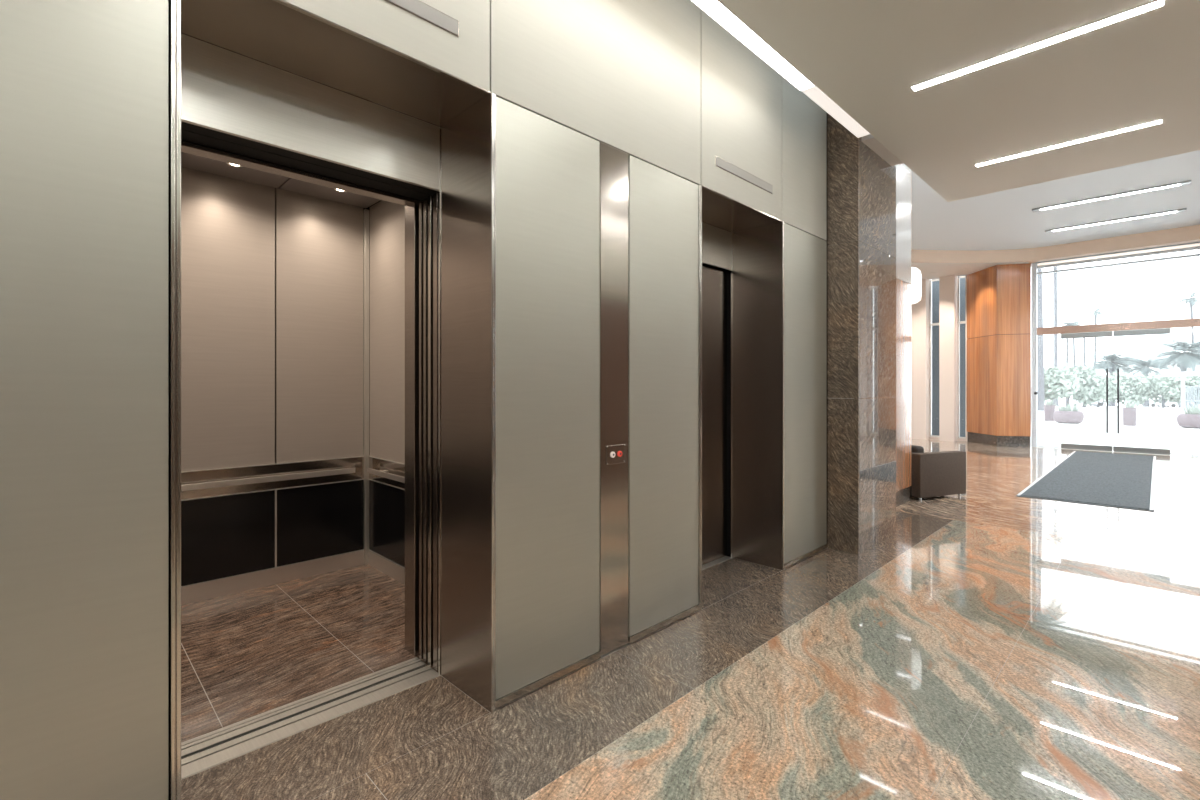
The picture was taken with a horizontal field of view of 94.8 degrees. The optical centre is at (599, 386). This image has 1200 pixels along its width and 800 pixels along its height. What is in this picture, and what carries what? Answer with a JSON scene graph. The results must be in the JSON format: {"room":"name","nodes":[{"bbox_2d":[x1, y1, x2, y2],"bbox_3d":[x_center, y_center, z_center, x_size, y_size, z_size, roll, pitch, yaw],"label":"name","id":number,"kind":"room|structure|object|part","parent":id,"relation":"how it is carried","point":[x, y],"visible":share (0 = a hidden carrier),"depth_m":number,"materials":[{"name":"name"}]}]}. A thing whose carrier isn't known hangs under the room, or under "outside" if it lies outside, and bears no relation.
{"room":"lobby","nodes":[
{"label":"lobby","id":0,"kind":"room"},
{"bbox_2d":[0,0,826,799],"bbox_3d":[-1.594,-0.900,1.570,9.940,4.700,0.306,0,0,-45],"label":"wall","id":1,"kind":"structure","parent":0,"point":[612,116],"depth_m":2.54,"materials":[{"name":"grey metal"}]},
{"bbox_3d":[-2.209,0.050,0.775,2.539,2.711,0.028,0,0,-45],"label":"wall panel","id":2,"kind":"part","parent":1,"relation":"part of","materials":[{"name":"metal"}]},
{"bbox_2d":[169,0,495,799],"bbox_3d":[-1.053,-0.094,2.313,2.207,3.112,0.609,0,0,-45],"label":"door frame","id":3,"kind":"structure","parent":1,"relation":"attached to","point":[280,77],"depth_m":2.46,"materials":[{"name":"metal"}]},
{"bbox_3d":[-1.288,0.070,1.673,0.024,2.760,0.029,0,0,-45],"label":"corner trim","id":4,"kind":"part","parent":3,"relation":"part of","materials":[{"name":"silver metal"}]},
{"bbox_3d":[-1.243,1.454,2.434,1.107,0.013,0.130,0,0,-45],"label":"hall sill","id":5,"kind":"part","parent":3,"relation":"part of","materials":[{"name":"metal"}]},
{"bbox_3d":[-1.040,-1.313,2.228,1.107,0.006,0.449,0,0,-45],"label":"soffit panel","id":6,"kind":"part","parent":3,"relation":"part of","materials":[{"name":"metal"}]},
{"bbox_3d":[-0.884,-1.309,2.070,1.107,0.006,0.016,0,0,-45],"label":"edge trim","id":7,"kind":"part","parent":3,"relation":"part of","materials":[{"name":"metal"}]},
{"bbox_3d":[-0.483,0.070,2.468,0.020,2.760,0.029,0,0,-45],"label":"corner trim","id":8,"kind":"part","parent":3,"relation":"part of","materials":[{"name":"silver metal"}]},
{"bbox_3d":[-0.891,-2.232,2.078,1.099,1.836,0.028,0,0,-45],"label":"wall panel","id":9,"kind":"part","parent":1,"relation":"part of","materials":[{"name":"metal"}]},
{"bbox_2d":[385,0,458,36],"bbox_3d":[-0.878,-1.520,2.069,0.780,0.068,0.010,0,0,-45],"label":"bar","id":10,"kind":"object","parent":1,"relation":"attached to","point":[417,8],"visible":1,"depth_m":2.24,"materials":[{"name":"grey metal"}]},
{"bbox_2d":[428,193,437,670],"bbox_3d":[-0.653,-0.050,3.049,0.602,3.000,0.115,0,0,-45],"label":"elevator door","id":11,"kind":"structure","parent":1,"relation":"in","point":[432,200],"depth_m":2.85,"materials":[{"name":"metal"}]},
{"bbox_3d":[-0.688,0.228,3.050,0.552,2.436,0.030,0,0,-45],"label":"door panel","id":12,"kind":"part","parent":11,"relation":"part of","materials":[{"name":"metal"}]},
{"bbox_3d":[-0.650,0.228,3.014,0.547,2.436,0.042,0,0,-45],"label":"door panel","id":13,"kind":"part","parent":11,"relation":"part of","materials":[{"name":"metal"}]},
{"bbox_3d":[-0.245,0.050,2.716,0.657,2.711,0.028,0,0,-45],"label":"wall panel","id":14,"kind":"part","parent":1,"relation":"part of","materials":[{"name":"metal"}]},
{"bbox_3d":[0.075,-2.232,3.032,1.602,1.836,0.028,0,0,-45],"label":"wall panel","id":15,"kind":"part","parent":1,"relation":"part of","materials":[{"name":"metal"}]},
{"bbox_2d":[606,444,624,464],"bbox_3d":[0.089,0.369,3.018,0.146,0.102,0.014,0,0,-45],"label":"panel","id":16,"kind":"object","parent":1,"relation":"attached to","point":[615,454],"visible":1,"depth_m":3.02,"materials":[{"name":"metal"}]},
{"bbox_3d":[0.398,0.050,3.352,0.678,2.711,0.028,0,0,-45],"label":"wall panel","id":17,"kind":"part","parent":1,"relation":"part of","materials":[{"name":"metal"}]},
{"bbox_2d":[698,185,783,610],"bbox_3d":[0.820,-0.140,4.206,1.500,3.220,0.669,0,0,-45],"label":"door frame","id":18,"kind":"structure","parent":1,"relation":"attached to","point":[746,242],"depth_m":4.49,"materials":[{"name":"metal"}]},
{"bbox_3d":[0.645,0.070,3.583,0.024,2.760,0.029,0,0,-45],"label":"corner trim","id":19,"kind":"part","parent":18,"relation":"part of","materials":[{"name":"silver metal"}]},
{"bbox_3d":[0.687,1.454,4.341,1.100,0.013,0.130,0,0,-45],"label":"hall sill","id":20,"kind":"part","parent":18,"relation":"part of","materials":[{"name":"metal"}]},
{"bbox_3d":[0.890,-1.313,4.135,1.100,0.006,0.449,0,0,-45],"label":"soffit panel","id":21,"kind":"part","parent":18,"relation":"part of","materials":[{"name":"metal"}]},
{"bbox_3d":[1.046,-1.309,3.978,1.100,0.006,0.016,0,0,-45],"label":"edge trim","id":22,"kind":"part","parent":18,"relation":"part of","materials":[{"name":"metal"}]},
{"bbox_3d":[1.444,0.070,4.373,0.020,2.760,0.029,0,0,-45],"label":"corner trim","id":23,"kind":"part","parent":18,"relation":"part of","materials":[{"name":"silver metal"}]},
{"bbox_3d":[1.039,-2.232,3.985,1.092,1.836,0.028,0,0,-45],"label":"wall panel","id":24,"kind":"part","parent":1,"relation":"part of","materials":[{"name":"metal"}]},
{"bbox_2d":[715,155,772,193],"bbox_3d":[1.050,-1.520,3.974,0.780,0.068,0.010,0,0,-45],"label":"bar","id":25,"kind":"object","parent":1,"relation":"attached to","point":[719,162],"visible":1,"depth_m":3.94,"materials":[{"name":"grey metal"}]},
{"bbox_3d":[1.728,-2.232,4.666,0.830,1.836,0.028,0,0,-45],"label":"wall panel","id":26,"kind":"part","parent":1,"relation":"part of","materials":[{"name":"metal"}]},
{"bbox_3d":[1.739,0.050,4.676,0.800,2.711,0.028,0,0,-45],"label":"wall panel","id":27,"kind":"part","parent":1,"relation":"part of","materials":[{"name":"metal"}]},
{"bbox_2d":[181,439,1199,799],"bbox_3d":[3.960,1.600,4.742,22.300,0.300,21.000,0,0,-45],"label":"floor","id":28,"kind":"structure","parent":0,"point":[1000,644],"depth_m":2.59,"materials":[{"name":"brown stone"}]},
{"bbox_2d":[181,129,432,758],"bbox_3d":[-1.969,-0.080,3.201,2.160,3.140,1.938,0,0,-45],"label":"elevator","id":29,"kind":"object","parent":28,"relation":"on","point":[304,285],"visible":0.41,"depth_m":3.89,"materials":[{"name":"beige metal"}]},
{"bbox_3d":[-2.637,-0.453,3.840,0.657,2.034,0.030,0,0,-45],"label":"wall panel","id":30,"kind":"part","parent":29,"relation":"part of","materials":[{"name":"brown metal"}]},
{"bbox_3d":[-2.636,1.042,3.839,0.653,0.571,0.032,0,0,-45],"label":"kick panel","id":31,"kind":"part","parent":29,"relation":"part of","materials":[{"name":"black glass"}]},
{"bbox_3d":[-2.321,-1.460,3.526,0.659,0.020,0.780,0,0,-45],"label":"ceiling panel","id":32,"kind":"part","parent":29,"relation":"part of","materials":[{"name":"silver metal"}]},
{"bbox_3d":[-2.584,0.665,3.796,1.760,0.042,0.010,0,0,-45],"label":"handrail","id":33,"kind":"part","parent":29,"relation":"part of","materials":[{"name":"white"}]},
{"bbox_3d":[-2.031,1.393,3.236,2.040,0.115,1.720,0,0,-45],"label":"skirting","id":34,"kind":"part","parent":29,"relation":"part of","materials":[{"name":"brown"}]},
{"bbox_3d":[-1.376,1.459,2.498,1.207,0.022,0.104,0,0,-45],"label":"car sill","id":35,"kind":"part","parent":29,"relation":"part of","materials":[{"name":"metal"}]},
{"bbox_3d":[-2.171,-0.453,4.301,0.633,2.034,0.030,0,0,-45],"label":"wall panel","id":36,"kind":"part","parent":29,"relation":"part of","materials":[{"name":"brown metal"}]},
{"bbox_3d":[-2.170,1.042,4.300,0.629,0.571,0.032,0,0,-45],"label":"kick panel","id":37,"kind":"part","parent":29,"relation":"part of","materials":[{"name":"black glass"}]},
{"bbox_3d":[-1.855,-1.460,3.987,0.635,0.020,0.780,0,0,-45],"label":"ceiling panel","id":38,"kind":"part","parent":29,"relation":"part of","materials":[{"name":"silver metal"}]},
{"bbox_3d":[-1.911,0.000,4.512,0.035,2.900,0.035,0,0,-45],"label":"corner post","id":39,"kind":"part","parent":29,"relation":"part of","materials":[{"name":"metal"}]},
{"bbox_3d":[-1.345,0.665,3.887,0.010,0.042,1.440,0,0,-45],"label":"handrail","id":40,"kind":"part","parent":29,"relation":"part of","materials":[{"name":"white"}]},
{"bbox_3d":[-1.591,1.042,4.234,0.032,0.571,0.806,0,0,-45],"label":"kick panel","id":41,"kind":"part","parent":29,"relation":"part of","materials":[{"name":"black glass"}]},
{"bbox_3d":[-1.591,-0.453,4.234,0.030,2.034,0.810,0,0,-45],"label":"wall panel","id":42,"kind":"part","parent":29,"relation":"part of","materials":[{"name":"brown metal"}]},
{"bbox_3d":[-0.867,0.000,3.178,0.485,2.900,0.120,0,0,-45],"label":"return panel","id":43,"kind":"part","parent":29,"relation":"part of","materials":[{"name":"metal"}]},
{"bbox_3d":[-0.759,0.228,3.122,0.552,2.436,0.024,0,0,-45],"label":"car door panel","id":44,"kind":"part","parent":29,"relation":"part of","materials":[{"name":"metal"}]},
{"bbox_3d":[-0.731,0.228,3.097,0.546,2.436,0.028,0,0,-45],"label":"car door panel","id":45,"kind":"part","parent":29,"relation":"part of","materials":[{"name":"metal"}]},
{"bbox_2d":[702,263,726,564],"bbox_3d":[0.674,0.070,4.355,1.300,2.760,0.132,0,0,-45],"label":"elevator door","id":46,"kind":"structure","parent":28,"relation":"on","point":[714,280],"depth_m":4.59,"materials":[{"name":"metal"}]},
{"bbox_2d":[910,445,965,500],"bbox_3d":[4.301,1.113,7.550,0.840,0.675,0.860,0,0,-21],"label":"armchair","id":47,"kind":"object","parent":28,"relation":"on","point":[943,473],"visible":0.63,"depth_m":7.12,"materials":[{"name":"brown leather"}]},
{"bbox_3d":[3.985,1.133,7.428,0.160,0.555,0.596,0,0,-21],"label":"backrest","id":48,"kind":"part","parent":47,"relation":"part of","materials":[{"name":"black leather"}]},
{"bbox_2d":[911,445,923,452],"bbox_3d":[4.082,0.900,7.465,0.170,0.250,0.580,0,0,-21],"label":"cushion","id":49,"kind":"object","parent":47,"relation":"on","point":[914,449],"depth_m":7.20,"materials":[{"name":"black leather"}]},
{"bbox_2d":[1016,451,1155,511],"bbox_3d":[8.555,1.444,9.411,7.240,0.011,1.300,0,0,-45],"label":"entrance mat","id":50,"kind":"object","parent":28,"relation":"on","point":[1092,478],"visible":1,"depth_m":8.40,"materials":[{"name":"grey carpet"}]},
{"bbox_2d":[827,113,895,553],"bbox_3d":[2.450,-0.900,5.257,0.984,4.697,0.386,0,0,-45],"label":"granite column","id":51,"kind":"structure","parent":0,"point":[861,185],"depth_m":4.93,"materials":[{"name":"brown stone"}]},
{"bbox_2d":[862,134,902,165],"bbox_3d":[2.602,-2.195,5.063,0.780,0.090,0.103,0,0,-45],"label":"trim","id":52,"kind":"structure","parent":51,"relation":"attached to","point":[869,140],"depth_m":5.01,"materials":[{"name":"white paint"}]},
{"bbox_2d":[896,163,910,491],"bbox_3d":[3.220,-0.920,6.486,1.833,4.740,0.280,0,0,-45],"label":"wall","id":53,"kind":"structure","parent":0,"point":[903,173],"depth_m":6.78,"materials":[{"name":"white paint"}]},
{"bbox_2d":[896,487,909,506],"bbox_3d":[3.297,1.356,6.395,1.815,0.188,0.018,0,0,-45],"label":"baseboard","id":54,"kind":"structure","parent":53,"relation":"attached to","point":[902,496],"depth_m":6.82,"materials":[{"name":"stone"}]},
{"bbox_3d":[3.308,-2.282,6.389,1.816,1.936,0.018,0,0,-45],"label":"veneer panel","id":55,"kind":"part","parent":53,"relation":"part of","materials":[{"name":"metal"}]},
{"bbox_3d":[3.308,-0.023,6.389,1.816,2.566,0.018,0,0,-45],"label":"veneer panel","id":56,"kind":"part","parent":53,"relation":"part of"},
{"bbox_2d":[911,275,966,440],"bbox_3d":[7.645,-0.770,16.855,0.530,4.440,8.950,0,0,-45],"label":"wall","id":57,"kind":"structure","parent":0,"point":[948,285],"depth_m":14.92,"materials":[{"name":"beige paint"}]},
{"bbox_2d":[929,279,938,436],"bbox_3d":[9.336,-0.800,15.307,0.120,4.380,0.330,0,0,-45],"label":"window","id":58,"kind":"structure","parent":57,"relation":"in","point":[931,324],"depth_m":15.41,"materials":[{"name":"white glass"}]},
{"bbox_2d":[957,276,965,438],"bbox_3d":[9.769,-0.800,14.869,0.120,4.380,0.200,0,0,-45],"label":"window","id":59,"kind":"structure","parent":57,"relation":"in","point":[959,322],"depth_m":14.93,"materials":[{"name":"white"}]},
{"bbox_2d":[718,0,1199,201],"bbox_3d":[0.544,-2.200,1.149,12.390,0.100,2.570,0,0,-45],"label":"ceiling","id":60,"kind":"structure","parent":0,"point":[866,56],"depth_m":3.81,"materials":[{"name":"white paint"}]},
{"bbox_2d":[910,0,1164,90],"bbox_3d":[2.701,-2.149,3.527,0.080,0.010,1.276,0,0,-45],"label":"recessed light","id":61,"kind":"object","parent":60,"relation":"in","point":[1150,6],"visible":1,"depth_m":3.44,"materials":[{"name":"glowing white light emitter"}]},
{"bbox_2d":[975,119,1162,166],"bbox_3d":[4.095,-2.149,4.904,0.080,0.010,1.276,0,0,-45],"label":"recessed light","id":62,"kind":"object","parent":60,"relation":"in","point":[1161,120],"visible":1,"depth_m":4.84,"materials":[{"name":"glowing white light diffuser"}]},
{"bbox_2d":[967,263,1031,435],"bbox_3d":[9.951,-0.895,13.875,0.959,4.170,1.429,0,0,-45],"label":"wall","id":63,"kind":"structure","parent":0,"point":[999,297],"depth_m":13.45,"materials":[{"name":"orange wood"}]},
{"bbox_2d":[967,432,1031,446],"bbox_3d":[9.957,1.323,13.882,0.940,0.255,1.410,0,0,-45],"label":"baseboard","id":64,"kind":"structure","parent":63,"relation":"attached to","point":[1006,441],"depth_m":13.46,"materials":[{"name":"stone"}]},
{"bbox_2d":[1032,242,1199,456],"bbox_3d":[11.461,-0.810,12.324,0.170,4.520,2.860,0,0,-45],"label":"window","id":65,"kind":"structure","parent":63,"relation":"in","point":[1195,322],"depth_m":12.59,"materials":[{"name":"silver metal"}]},
{"bbox_2d":[1061,331,1112,450],"bbox_3d":[11.124,0.098,12.623,0.151,2.685,0.887,0,0,-45],"label":"door","id":66,"kind":"structure","parent":65,"relation":"attached to","point":[1107,333],"depth_m":12.53,"materials":[{"name":"clear glass"}]},
{"bbox_3d":[11.145,-1.188,12.644,0.090,0.115,0.887,0,0,-45],"label":"rail","id":67,"kind":"part","parent":66,"relation":"part of","materials":[{"name":"grey metal"}]},
{"bbox_3d":[11.146,1.380,12.645,0.052,0.120,0.887,0,0,-45],"label":"rail","id":68,"kind":"part","parent":66,"relation":"part of","materials":[{"name":"grey metal"}]},
{"bbox_3d":[11.358,0.310,12.349,0.101,1.440,0.032,0,0,-45],"label":"handle","id":69,"kind":"part","parent":66,"relation":"part of","materials":[{"name":"brown metal"}]},
{"bbox_2d":[1033,447,1199,457],"bbox_3d":[11.465,1.450,12.328,0.280,0.012,2.860,0,0,-45],"label":"trim","id":70,"kind":"structure","parent":65,"relation":"attached to","point":[1033,447],"depth_m":12.17,"materials":[{"name":"metal"}]},
{"bbox_2d":[1113,328,1169,454],"bbox_3d":[11.755,0.098,11.983,0.151,2.685,0.887,0,0,-45],"label":"door","id":71,"kind":"structure","parent":65,"relation":"attached to","point":[1164,330],"depth_m":12.04,"materials":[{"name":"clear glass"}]},
{"bbox_3d":[11.485,0.310,12.221,0.101,1.440,0.032,0,0,-45],"label":"handle","id":72,"kind":"part","parent":71,"relation":"part of","materials":[{"name":"brown metal"}]},
{"bbox_3d":[11.777,-1.188,12.005,0.090,0.115,0.887,0,0,-45],"label":"rail","id":73,"kind":"part","parent":71,"relation":"part of","materials":[{"name":"grey metal"}]},
{"bbox_3d":[11.778,1.380,12.005,0.052,0.120,0.887,0,0,-45],"label":"rail","id":74,"kind":"part","parent":71,"relation":"part of","materials":[{"name":"grey metal"}]},
{"bbox_2d":[911,150,1199,250],"bbox_3d":[3.960,-3.340,4.742,22.300,0.100,21.000,0,0,-45],"label":"ceiling","id":75,"kind":"structure","parent":0,"point":[1001,220],"depth_m":10.28,"materials":[{"name":"white paint"}]},
{"bbox_2d":[911,267,921,303],"bbox_3d":[4.897,-2.320,8.916,0.524,1.940,0.524,0,0,-45],"label":"pendant lamp","id":76,"kind":"object","parent":75,"relation":"hanging from","point":[916,277],"visible":0.28,"depth_m":8.67,"materials":[{"name":"white"}]},
{"bbox_2d":[1032,180,1190,211],"bbox_3d":[8.729,-3.285,9.519,0.130,0.050,2.010,0,0,-45],"label":"strip light","id":77,"kind":"object","parent":75,"relation":"attached to","point":[1188,181],"visible":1,"depth_m":9.44,"materials":[{"name":"white"}]},
{"bbox_2d":[1045,208,1186,232],"bbox_3d":[10.106,-3.285,10.900,0.130,0.050,2.040,0,0,-45],"label":"strip light","id":78,"kind":"object","parent":75,"relation":"attached to","point":[1183,209],"visible":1,"depth_m":10.82,"materials":[{"name":"white"}]},
{"bbox_2d":[911,225,1199,279],"bbox_3d":[10.006,-3.135,10.717,5.300,0.306,21.000,0,0,-45],"label":"ceiling","id":79,"kind":"structure","parent":0,"point":[1189,234],"depth_m":12.93,"materials":[{"name":"beige paint"}]},
{"bbox_3d":[-1.026,-3.210,1.700,10.930,0.080,0.420,0,0,-45],"label":"cap","id":80,"kind":"object","parent":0,"visible":0},
{"bbox_2d":[691,0,869,137],"bbox_3d":[-1.237,-2.664,1.277,9.835,1.031,0.116,0,0,-45],"label":"light","id":81,"kind":"object","parent":80,"relation":"hanging from","point":[715,9],"visible":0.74,"depth_m":3.62,"materials":[{"name":"white paint"}]},
{"bbox_2d":[692,0,813,89],"bbox_3d":[-1.619,-2.166,0.895,8.755,0.028,0.100,0,0,-45],"label":"diffuser","id":82,"kind":"object","parent":81,"relation":"attached to","point":[715,9],"depth_m":3.44,"materials":[{"name":"white plastic"}]},
{"bbox_2d":[801,86,869,137],"bbox_3d":[1.881,-2.166,4.353,1.075,0.028,0.100,0,0,-45],"label":"diffuser","id":83,"kind":"object","parent":81,"relation":"attached to","point":[814,93],"depth_m":4.29,"materials":[{"name":"white plastic"}]},
{"label":"outside","id":84,"kind":"structure","parent":0,"visible":0},
{"bbox_2d":[934,404,1199,454],"bbox_3d":[146.614,5.955,77.528,282.440,8.990,400.000,0,0,-45],"label":"ground","id":85,"kind":"structure","parent":84,"point":[1156,427],"depth_m":18.51,"materials":[{"name":"white concrete"}]},
{"bbox_2d":[932,279,938,435],"bbox_3d":[9.778,-0.950,15.891,0.250,4.800,0.320,0,0,-45],"label":"trim","id":86,"kind":"structure","parent":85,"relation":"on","point":[935,284],"depth_m":15.85,"materials":[{"name":"grey"}]},
{"bbox_2d":[958,275,965,436],"bbox_3d":[10.211,-0.950,15.454,0.250,4.800,0.250,0,0,-45],"label":"trim","id":87,"kind":"structure","parent":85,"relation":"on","point":[962,280],"depth_m":15.38,"materials":[{"name":"grey"}]},
{"bbox_2d":[1037,268,1044,410],"bbox_3d":[26.923,-5.500,34.139,3.662,13.924,3.471,0,0,-45],"label":"palm tree","id":88,"kind":"object","parent":85,"relation":"on","point":[1040,343],"visible":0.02,"depth_m":33.87,"materials":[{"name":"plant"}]},
{"bbox_2d":[1044,398,1055,420],"bbox_3d":[19.422,0.973,23.833,0.530,0.978,0.484,0,0,4],"label":"planter","id":89,"kind":"object","parent":85,"relation":"on","point":[1049,408],"visible":0.97,"depth_m":23.68,"materials":[{"name":"grey concrete"}]},
{"bbox_3d":[19.398,1.122,23.800,0.400,0.680,0.400,0,0,-45],"label":"pot","id":90,"kind":"part","parent":89,"relation":"part of","materials":[{"name":"grey concrete"}]},
{"bbox_2d":[1053,267,1058,405],"bbox_3d":[57.801,-7.465,70.004,3.225,19.752,3.347,0,0,-45],"label":"palm tree","id":91,"kind":"object","parent":85,"relation":"on","point":[1056,401],"visible":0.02,"depth_m":69.88,"materials":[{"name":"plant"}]},
{"bbox_2d":[1044,367,1079,404],"bbox_3d":[31.335,-0.063,38.503,3.724,3.070,3.429,0,0,-45],"label":"broadleaf tree","id":92,"kind":"object","parent":85,"relation":"on","point":[1057,382],"visible":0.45,"depth_m":37.23,"materials":[{"name":"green plant"}]},
{"bbox_2d":[1059,322,1075,405],"bbox_3d":[79.644,-4.039,93.992,2.762,14.419,2.806,0,0,-45],"label":"palm tree","id":93,"kind":"object","parent":85,"relation":"on","point":[1067,323],"visible":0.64,"depth_m":93.85,"materials":[{"name":"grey plant"}]},
{"bbox_2d":[1053,402,1083,423],"bbox_3d":[18.849,1.032,22.190,0.988,0.859,0.960,0,0,-45],"label":"planter","id":94,"kind":"object","parent":85,"relation":"on","point":[1069,415],"visible":1,"depth_m":21.92,"materials":[{"name":"grey concrete"}]},
{"bbox_3d":[18.859,1.212,22.200,0.960,0.500,0.960,0,0,-45],"label":"pot","id":95,"kind":"part","parent":94,"relation":"part of","materials":[{"name":"grey concrete"}]},
{"bbox_2d":[1071,320,1082,366],"bbox_3d":[85.066,-4.260,99.130,2.824,15.215,2.927,0,0,-45],"label":"palm tree","id":96,"kind":"object","parent":85,"relation":"on","point":[1074,322],"visible":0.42,"depth_m":98.93,"materials":[{"name":"grey plant"}]},
{"bbox_2d":[1055,363,1104,407],"bbox_3d":[36.512,-0.138,43.008,4.123,3.509,4.262,0,0,-45],"label":"broadleaf tree","id":97,"kind":"object","parent":85,"relation":"on","point":[1091,380],"visible":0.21,"depth_m":42.03,"materials":[{"name":"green plant"}]},
{"bbox_2d":[1083,323,1093,365],"bbox_3d":[93.217,-4.287,106.077,3.038,15.767,3.241,0,0,-45],"label":"palm tree","id":98,"kind":"object","parent":85,"relation":"on","point":[1084,349],"visible":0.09,"depth_m":105.93,"materials":[{"name":"grey plant"}]},
{"bbox_2d":[1071,400,1105,405],"bbox_3d":[74.328,2.237,84.000,4.332,1.359,3.905,0,0,-45],"label":"car","id":99,"kind":"object","parent":85,"relation":"on","point":[1101,403],"visible":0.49,"depth_m":83.35,"materials":[{"name":"silver metal"}]},
{"bbox_2d":[1072,369,1110,407],"bbox_3d":[41.301,0.024,46.920,4.064,3.477,3.296,0,0,-45],"label":"broadleaf tree","id":100,"kind":"object","parent":85,"relation":"on","point":[1101,394],"visible":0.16,"depth_m":45.62,"materials":[{"name":"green plant"}]},
{"bbox_2d":[1085,307,1104,405],"bbox_3d":[87.107,-5.323,97.025,2.742,17.336,2.756,0,0,-45],"label":"palm tree","id":101,"kind":"object","parent":85,"relation":"on","point":[1097,311],"visible":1,"depth_m":96.83,"materials":[{"name":"grey plant"}]},
{"bbox_2d":[1096,376,1125,406],"bbox_3d":[48.663,0.419,53.866,3.562,3.171,3.876,0,0,-45],"label":"broadleaf tree","id":102,"kind":"object","parent":85,"relation":"on","point":[1113,383],"visible":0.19,"depth_m":52.50,"materials":[{"name":"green plant"}]},
{"bbox_2d":[1082,352,1141,406],"bbox_3d":[77.862,-1.151,83.946,6.352,8.258,6.970,0,0,-45],"label":"palm tree","id":103,"kind":"object","parent":85,"relation":"on","point":[1113,362],"visible":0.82,"depth_m":83.43,"materials":[{"name":"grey plant"}]},
{"bbox_2d":[1102,371,1155,406],"bbox_3d":[57.344,0.237,60.263,4.994,4.020,4.922,0,0,-45],"label":"broadleaf tree","id":104,"kind":"object","parent":85,"relation":"on","point":[1137,388],"visible":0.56,"depth_m":58.76,"materials":[{"name":"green plant"}]},
{"bbox_2d":[1122,400,1136,425],"bbox_3d":[20.028,0.962,20.812,0.499,1.000,0.501,0,0,-45],"label":"planter","id":105,"kind":"object","parent":85,"relation":"on","point":[1129,412],"visible":0.99,"depth_m":20.69,"materials":[{"name":"purple ceramic"}]},
{"bbox_3d":[19.970,1.122,20.800,0.400,0.680,0.400,0,0,-45],"label":"pot","id":106,"kind":"part","parent":105,"relation":"part of","materials":[{"name":"grey concrete"}]},
{"bbox_2d":[1124,358,1173,406],"bbox_3d":[95.099,-0.876,96.093,7.026,8.674,7.099,0,0,-45],"label":"palm tree","id":107,"kind":"object","parent":85,"relation":"on","point":[1145,368],"visible":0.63,"depth_m":95.49,"materials":[{"name":"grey plant"}]},
{"bbox_2d":[1140,399,1169,406],"bbox_3d":[100.816,2.944,100.000,4.173,1.359,4.118,0,0,-45],"label":"car","id":108,"kind":"object","parent":85,"relation":"on","point":[1151,402],"visible":0.47,"depth_m":99.17,"materials":[{"name":"silver metal"}]},
{"bbox_2d":[1145,374,1180,407],"bbox_3d":[65.405,0.456,64.208,4.437,3.977,5.369,0,0,-45],"label":"broadleaf tree","id":109,"kind":"object","parent":85,"relation":"on","point":[1155,392],"visible":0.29,"depth_m":63.98,"materials":[{"name":"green plant"}]},
{"bbox_2d":[1148,339,1199,407],"bbox_3d":[78.407,-1.923,73.706,8.144,9.481,7.653,0,0,-45],"label":"palm tree","id":110,"kind":"object","parent":85,"relation":"on","point":[1183,360],"visible":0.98,"depth_m":73.66,"materials":[{"name":"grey plant"}]},
{"bbox_2d":[1159,400,1193,406],"bbox_3d":[96.254,2.736,92.000,4.077,1.359,4.209,0,0,-45],"label":"car","id":111,"kind":"object","parent":85,"relation":"on","point":[1174,404],"visible":0.24,"depth_m":91.25,"materials":[{"name":"silver metal"}]},
{"bbox_2d":[1160,376,1199,404],"bbox_3d":[60.518,0.202,55.926,5.319,4.058,5.281,0,0,-45],"label":"broadleaf tree","id":112,"kind":"object","parent":85,"relation":"on","point":[1173,390],"visible":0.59,"depth_m":55.99,"materials":[{"name":"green plant"}]},
{"bbox_2d":[1163,372,1199,410],"bbox_3d":[37.184,0.282,33.000,5.000,2.360,2.000,0,0,0],"label":"pergola","id":113,"kind":"object","parent":85,"relation":"on","point":[1186,391],"visible":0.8,"depth_m":32.98,"materials":[{"name":"white paint"}]},
{"bbox_3d":[34.884,0.387,33.000,0.120,2.150,0.120,0,0,0],"label":"post","id":114,"kind":"part","parent":113,"relation":"part of","materials":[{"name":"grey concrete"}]},
{"bbox_2d":[1175,291,1199,371],"bbox_3d":[105.332,-6.585,98.336,3.909,20.510,4.170,0,0,-45],"label":"palm tree","id":115,"kind":"object","parent":85,"relation":"on","point":[1191,300],"visible":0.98,"depth_m":98.04,"materials":[{"name":"grey plant"}]},
{"bbox_2d":[1176,404,1199,428],"bbox_3d":[21.186,1.033,19.608,0.978,0.859,0.965,0,0,-45],"label":"planter","id":116,"kind":"object","parent":85,"relation":"on","point":[1191,418],"visible":1,"depth_m":19.46,"materials":[{"name":"purple ceramic"}]},
{"bbox_3d":[21.181,1.212,19.600,0.960,0.500,0.960,0,0,-45],"label":"pot","id":117,"kind":"part","parent":116,"relation":"part of","materials":[{"name":"grey concrete"}]}
]}

